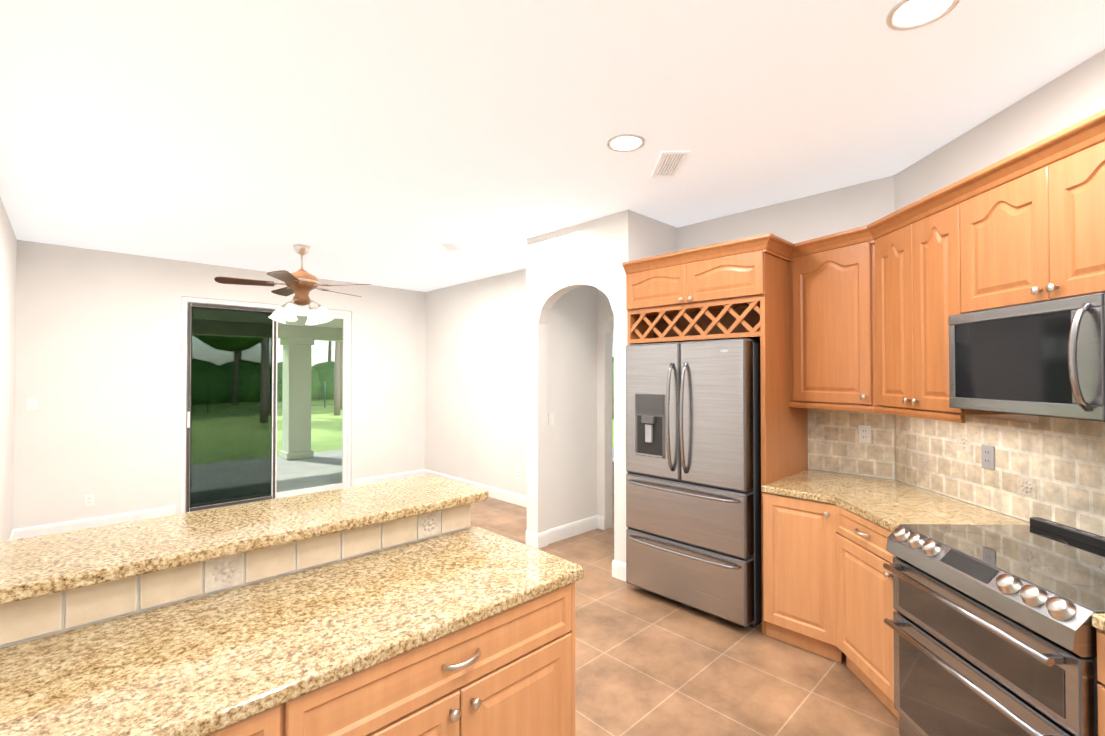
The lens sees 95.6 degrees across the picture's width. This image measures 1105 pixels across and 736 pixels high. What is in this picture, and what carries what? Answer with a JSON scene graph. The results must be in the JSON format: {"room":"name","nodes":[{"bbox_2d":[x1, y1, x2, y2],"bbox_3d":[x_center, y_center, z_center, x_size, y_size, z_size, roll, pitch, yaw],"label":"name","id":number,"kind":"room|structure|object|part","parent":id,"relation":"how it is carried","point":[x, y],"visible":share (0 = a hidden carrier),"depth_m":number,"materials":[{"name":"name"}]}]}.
{"room":"kitchen","nodes":[
{"label":"kitchen","id":0,"kind":"room"},
{"bbox_2d":[0,475,487,606],"bbox_3d":[-1.044,0.547,1.771,1.692,0.039,0.505,1,-1,-44],"label":"countertop","id":1,"kind":"structure","parent":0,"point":[37,567],"depth_m":1.59,"materials":[{"name":"beige stone"}]},
{"bbox_2d":[0,49,1104,562],"bbox_3d":[0.207,0.188,2.584,10.440,2.845,10.548,1,-1,-44],"label":"wall","id":2,"kind":"structure","parent":0,"point":[478,381],"depth_m":5.04,"materials":[{"name":"paint"}]},
{"bbox_2d":[9,529,16,539],"bbox_3d":[-3.092,1.545,2.668,0.014,0.132,5.580,1,-1,-44],"label":"baseboard","id":3,"kind":"structure","parent":2,"relation":"attached to","point":[13,536],"depth_m":4.63,"materials":[{"name":"white paint"}]},
{"bbox_2d":[26,397,36,409],"bbox_3d":[-4.951,0.339,4.759,0.072,0.116,0.011,1,-1,-44],"label":"light switch","id":4,"kind":"object","parent":2,"relation":"attached to","point":[31,403],"visible":1,"depth_m":4.76,"materials":[{"name":"white plastic"}]},
{"bbox_2d":[84,494,93,506],"bbox_3d":[-4.657,1.332,5.032,0.072,0.116,0.008,1,-1,-44],"label":"outlet","id":5,"kind":"object","parent":2,"relation":"attached to","point":[88,500],"visible":1,"depth_m":5.03,"materials":[{"name":"white plastic"}]},
{"bbox_2d":[17,506,175,538],"bbox_3d":[-4.580,1.577,5.100,1.190,0.132,0.014,1,-1,-44],"label":"baseboard","id":6,"kind":"structure","parent":2,"relation":"attached to","point":[33,531],"depth_m":5.05,"materials":[{"name":"white paint"}]},
{"bbox_2d":[180,296,350,513],"bbox_3d":[-3.481,0.433,6.259,1.896,2.446,0.103,1,-1,-44],"label":"patio door","id":7,"kind":"structure","parent":2,"relation":"in","point":[229,438],"depth_m":5.95,"materials":[{"name":"white metal"}]},
{"bbox_2d":[354,469,424,486],"bbox_3d":[-2.346,1.605,7.256,1.060,0.132,0.014,1,-1,-44],"label":"baseboard","id":8,"kind":"structure","parent":2,"relation":"attached to","point":[403,475],"depth_m":7.23,"materials":[{"name":"white paint"}]},
{"bbox_2d":[425,469,526,507],"bbox_3d":[-0.793,1.594,6.443,0.014,0.132,3.340,1,-1,-44],"label":"baseboard","id":9,"kind":"structure","parent":2,"relation":"attached to","point":[507,496],"depth_m":6.35,"materials":[{"name":"white paint"}]},
{"bbox_2d":[517,469,520,479],"bbox_3d":[-0.402,1.285,6.046,0.008,0.116,0.072,1,-1,-44],"label":"outlet","id":10,"kind":"object","parent":2,"relation":"attached to","point":[518,474],"visible":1,"depth_m":6.05,"materials":[{"name":"white plastic"}]},
{"bbox_2d":[549,412,553,424],"bbox_3d":[-0.009,0.478,4.705,0.072,0.116,0.011,1,-1,-44],"label":"light switch","id":11,"kind":"object","parent":2,"relation":"attached to","point":[551,418],"visible":1,"depth_m":4.70,"materials":[{"name":"white plastic"}]},
{"bbox_2d":[529,515,604,548],"bbox_3d":[0.158,1.574,4.846,0.864,0.132,0.060,1,-1,-44],"label":"baseboard","id":12,"kind":"structure","parent":2,"relation":"attached to","point":[547,537],"depth_m":4.81,"materials":[{"name":"white paint"}]},
{"bbox_2d":[612,340,613,461],"bbox_3d":[1.139,0.594,9.044,0.080,2.196,1.296,1,-1,-44],"label":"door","id":13,"kind":"structure","parent":2,"relation":"in","point":[613,399],"depth_m":9.07,"materials":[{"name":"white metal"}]},
{"bbox_2d":[774,230,849,408],"bbox_3d":[1.897,-0.293,3.106,0.487,1.020,0.762,1,-1,-44],"label":"upper cabinet","id":14,"kind":"object","parent":2,"relation":"attached to","point":[814,274],"depth_m":3.14,"materials":[{"name":"brown wood"}]},
{"bbox_2d":[898,193,969,416],"bbox_3d":[1.821,-0.304,2.371,0.221,1.016,0.220,1,-1,-44],"label":"upper cabinet","id":15,"kind":"object","parent":2,"relation":"attached to","point":[923,328],"depth_m":2.46,"materials":[{"name":"brown wood"}]},
{"bbox_3d":[1.305,-0.284,2.339,1.749,1.058,3.145,1,-1,-44],"label":"crown","id":16,"kind":"part","parent":15,"relation":"part of","materials":[{"name":"brown wood"}]},
{"bbox_2d":[850,210,1020,420],"bbox_3d":[1.996,-0.300,2.527,0.669,1.020,0.670,1,-1,-44],"label":"upper cabinet","id":17,"kind":"object","parent":2,"relation":"attached to","point":[852,325],"depth_m":2.82,"materials":[{"name":"brown wood"}]},
{"bbox_2d":[807,408,1104,536],"bbox_3d":[1.964,0.437,2.074,1.809,0.506,2.325,1,-1,-44],"label":"backsplash","id":18,"kind":"structure","parent":2,"relation":"attached to","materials":[{"name":"tile"}]},
{"bbox_2d":[981,444,994,469],"bbox_3d":[2.143,0.439,2.465,0.008,0.116,0.072,0,-1,1],"label":"outlet","id":19,"kind":"object","parent":18,"relation":"attached to","point":[988,456],"visible":1,"depth_m":2.46,"materials":[{"name":"grey plastic"}]},
{"bbox_2d":[934,142,1097,314],"bbox_3d":[1.983,-0.531,1.815,0.804,0.578,0.803,1,-1,-44],"label":"upper cabinet","id":20,"kind":"object","parent":2,"relation":"attached to","point":[988,222],"depth_m":2.05,"materials":[{"name":"brown wood"}]},
{"bbox_2d":[948,293,1104,421],"bbox_3d":[1.915,-0.031,1.810,0.461,0.414,0.804,0,-1,1],"label":"microwave","id":21,"kind":"object","parent":20,"relation":"attached to","point":[1046,359],"visible":1,"depth_m":1.82,"materials":[{"name":"grey metal"}]},
{"bbox_2d":[1038,109,1104,296],"bbox_3d":[1.808,-0.535,1.617,0.294,0.574,0.295,1,-1,-44],"label":"upper cabinet","id":22,"kind":"object","parent":2,"relation":"attached to","point":[1071,161],"depth_m":1.72,"materials":[{"name":"brown wood"}]},
{"bbox_2d":[0,0,1104,291],"bbox_3d":[0.099,-1.274,2.658,10.520,0.080,10.320,1,-1,-44],"label":"ceiling","id":23,"kind":"structure","parent":0,"point":[386,142],"depth_m":2.42,"materials":[{"name":"paint"}]},
{"bbox_2d":[214,244,370,324],"bbox_3d":[-2.518,-0.821,4.980,1.379,0.764,1.334,1,-1,-44],"label":"ceiling fan","id":24,"kind":"object","parent":23,"relation":"hanging from","point":[301,283],"visible":1,"depth_m":4.88,"materials":[{"name":"brown wood"}]},
{"bbox_2d":[439,243,460,250],"bbox_3d":[-1.013,-1.198,4.961,0.160,0.010,0.300,0,-1,1],"label":"ceiling vent","id":25,"kind":"object","parent":23,"relation":"in","point":[450,247],"visible":1,"depth_m":4.96,"materials":[{"name":"white metal"}]},
{"bbox_2d":[607,134,644,151],"bbox_3d":[0.401,-1.228,2.740,0.210,0.008,0.210,1,-1,-44],"label":"recessed light","id":26,"kind":"object","parent":23,"relation":"in","point":[625,142],"visible":1,"depth_m":2.73,"materials":[{"name":"white"}]},
{"bbox_2d":[651,151,690,176],"bbox_3d":[0.707,-1.224,3.021,0.160,0.010,0.360,0,-1,1],"label":"ceiling vent","id":27,"kind":"object","parent":23,"relation":"in","point":[669,163],"visible":0.96,"depth_m":2.99,"materials":[{"name":"white metal"}]},
{"bbox_2d":[886,0,959,30],"bbox_3d":[1.281,-1.241,1.734,0.210,0.008,0.210,1,-1,-44],"label":"recessed light","id":28,"kind":"object","parent":23,"relation":"in","point":[903,15],"visible":1,"depth_m":1.75,"materials":[{"name":"white"}]},
{"bbox_2d":[470,462,899,735],"bbox_3d":[0.099,1.636,2.620,10.520,0.050,10.320,1,-1,-44],"label":"floor","id":29,"kind":"structure","parent":0,"point":[648,663],"depth_m":2.66,"materials":[{"name":"tile"}]},
{"bbox_2d":[212,703,299,735],"bbox_3d":[-0.886,1.157,1.221,0.255,0.872,0.635,1,-1,-44],"label":"base cabinet","id":30,"kind":"object","parent":29,"relation":"on","point":[282,722],"depth_m":1.06,"materials":[{"name":"brown wood"}]},
{"bbox_2d":[296,667,383,735],"bbox_3d":[-0.727,1.159,1.387,0.204,0.872,0.615,1,-1,-44],"label":"base cabinet","id":31,"kind":"object","parent":29,"relation":"on","point":[354,707],"depth_m":1.18,"materials":[{"name":"brown wood"}]},
{"bbox_2d":[384,643,435,735],"bbox_3d":[-0.600,1.161,1.510,0.150,0.872,0.615,1,-1,-44],"label":"base cabinet","id":32,"kind":"object","parent":29,"relation":"on","point":[410,681],"depth_m":1.29,"materials":[{"name":"brown wood"}]},
{"bbox_2d":[436,623,483,735],"bbox_3d":[-0.492,1.162,1.615,0.150,0.872,0.615,1,-1,-44],"label":"base cabinet","id":33,"kind":"object","parent":29,"relation":"on","point":[459,658],"depth_m":1.39,"materials":[{"name":"brown wood"}]},
{"bbox_2d":[484,603,527,735],"bbox_3d":[-0.365,1.163,1.737,0.204,0.872,0.615,1,-1,-44],"label":"base cabinet","id":34,"kind":"object","parent":29,"relation":"on","point":[505,636],"depth_m":1.51,"materials":[{"name":"brown wood"}]},
{"bbox_2d":[528,583,574,735],"bbox_3d":[-0.213,1.165,1.875,0.206,0.872,0.627,1,-1,-44],"label":"base cabinet","id":35,"kind":"object","parent":29,"relation":"on","point":[551,620],"depth_m":1.64,"materials":[{"name":"brown wood"}]},
{"bbox_2d":[0,527,583,735],"bbox_3d":[-0.704,0.702,1.392,1.657,0.039,0.650,1,-1,-44],"label":"countertop","id":36,"kind":"structure","parent":35,"relation":"on","point":[213,663],"depth_m":1.26,"materials":[{"name":"beige stone"}]},
{"bbox_2d":[626,338,761,627],"bbox_3d":[1.110,0.722,3.592,0.872,1.803,0.906,1,-1,-44],"label":"fridge","id":37,"kind":"object","parent":29,"relation":"on","point":[693,474],"visible":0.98,"depth_m":3.25,"materials":[{"name":"grey metal"}]},
{"bbox_2d":[761,509,809,650],"bbox_3d":[1.674,1.181,3.116,0.767,0.872,0.409,1,-1,-44],"label":"base cabinet","id":38,"kind":"object","parent":29,"relation":"on","point":[785,538],"depth_m":2.90,"materials":[{"name":"brown wood"}]},
{"bbox_2d":[761,469,1021,532],"bbox_3d":[1.819,0.720,2.716,1.123,0.039,1.195,1,-1,-44],"label":"countertop","id":39,"kind":"structure","parent":38,"relation":"on","point":[825,495],"depth_m":2.74,"materials":[{"name":"beige stone"}]},
{"bbox_2d":[810,517,895,563],"bbox_3d":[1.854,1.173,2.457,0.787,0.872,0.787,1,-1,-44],"label":"drawer","id":40,"kind":"object","parent":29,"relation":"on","point":[850,539],"depth_m":2.58,"materials":[{"name":"brown wood"}]},
{"bbox_2d":[810,545,898,718],"bbox_3d":[1.543,1.250,2.461,0.365,0.717,0.365,1,-1,-44],"label":"base cabinet","id":41,"kind":"object","parent":29,"relation":"on","point":[851,598],"depth_m":2.54,"materials":[{"name":"brown wood"}]},
{"bbox_2d":[883,517,1104,735],"bbox_3d":[1.781,1.125,1.797,0.705,0.951,0.814,0,-1,1],"label":"range","id":42,"kind":"object","parent":29,"relation":"on","point":[994,631],"visible":1,"depth_m":1.76,"materials":[{"name":"grey metal"}]},
{"bbox_2d":[1098,725,1104,735],"bbox_3d":[1.828,1.154,0.998,0.978,0.872,0.978,1,-1,-44],"label":"base cabinet","id":43,"kind":"object","parent":29,"relation":"on","point":[1101,728],"depth_m":1.38,"materials":[{"name":"brown wood"}]},
{"bbox_2d":[1092,613,1104,724],"bbox_3d":[1.814,0.697,1.005,0.993,0.039,0.993,1,-1,-44],"label":"countertop","id":44,"kind":"structure","parent":43,"relation":"on","point":[1098,620],"depth_m":1.38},
{"bbox_2d":[862,413,1025,524],"bbox_3d":[2.157,0.475,2.678,0.677,0.446,0.678,1,-1,-44],"label":"backsplash","id":45,"kind":"structure","parent":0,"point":[941,455],"depth_m":2.68,"materials":[{"name":"tile"}]},
{"bbox_2d":[859,425,870,443],"bbox_3d":[2.042,0.434,3.274,0.008,0.116,0.072,1,-1,-44],"label":"outlet","id":46,"kind":"object","parent":45,"relation":"attached to","point":[864,434],"visible":1,"depth_m":3.27,"materials":[{"name":"white plastic"}]},
{"bbox_2d":[1026,416,1104,536],"bbox_3d":[2.141,0.433,1.800,0.580,0.506,0.579,1,-1,-44],"label":"backsplash","id":47,"kind":"structure","parent":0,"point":[1065,458],"depth_m":2.08,"materials":[{"name":"tile"}]},
{"label":"outside","id":48,"kind":"structure","parent":0,"visible":0},
{"bbox_2d":[277,399,613,455],"bbox_3d":[-10.132,2.170,31.849,150.000,0.240,140.000,1,-1,-44],"label":"lawn","id":49,"kind":"structure","parent":48,"point":[335,442],"depth_m":15.17,"materials":[{"name":"green plant"}]},
{"bbox_2d":[276,447,613,491],"bbox_3d":[-3.195,1.708,7.314,12.300,0.048,6.450,1,-1,-44],"label":"patio slab","id":50,"kind":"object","parent":49,"relation":"on","point":[313,465],"depth_m":8.20,"materials":[{"name":"concrete"}]},
{"bbox_2d":[279,338,314,459],"bbox_3d":[-4.905,0.577,9.604,0.480,2.272,0.480,1,-1,-44],"label":"column","id":51,"kind":"structure","parent":50,"relation":"on","point":[299,350],"depth_m":9.39,"materials":[{"name":"beige paint"}]},
{"bbox_2d":[278,324,342,341],"bbox_3d":[-5.552,-0.687,8.995,11.200,0.240,0.400,1,-1,-44],"label":"beam","id":52,"kind":"structure","parent":51,"relation":"on","point":[297,333],"depth_m":9.61,"materials":[{"name":"beige paint"}]},
{"bbox_2d":[278,316,342,327],"bbox_3d":[-4.590,-1.030,8.003,11.200,0.420,3.870,1,-1,-44],"label":"roof","id":53,"kind":"structure","parent":52,"relation":"on","point":[330,324],"depth_m":9.06,"materials":[{"name":"beige"}]},
{"bbox_2d":[277,341,613,418],"bbox_3d":[-9.761,-6.346,30.567,68.800,16.765,52.481,1,-1,-44],"label":"trees","id":54,"kind":"object","parent":49,"relation":"on","point":[329,367],"depth_m":30.51,"materials":[{"name":"green plant"}]}
]}

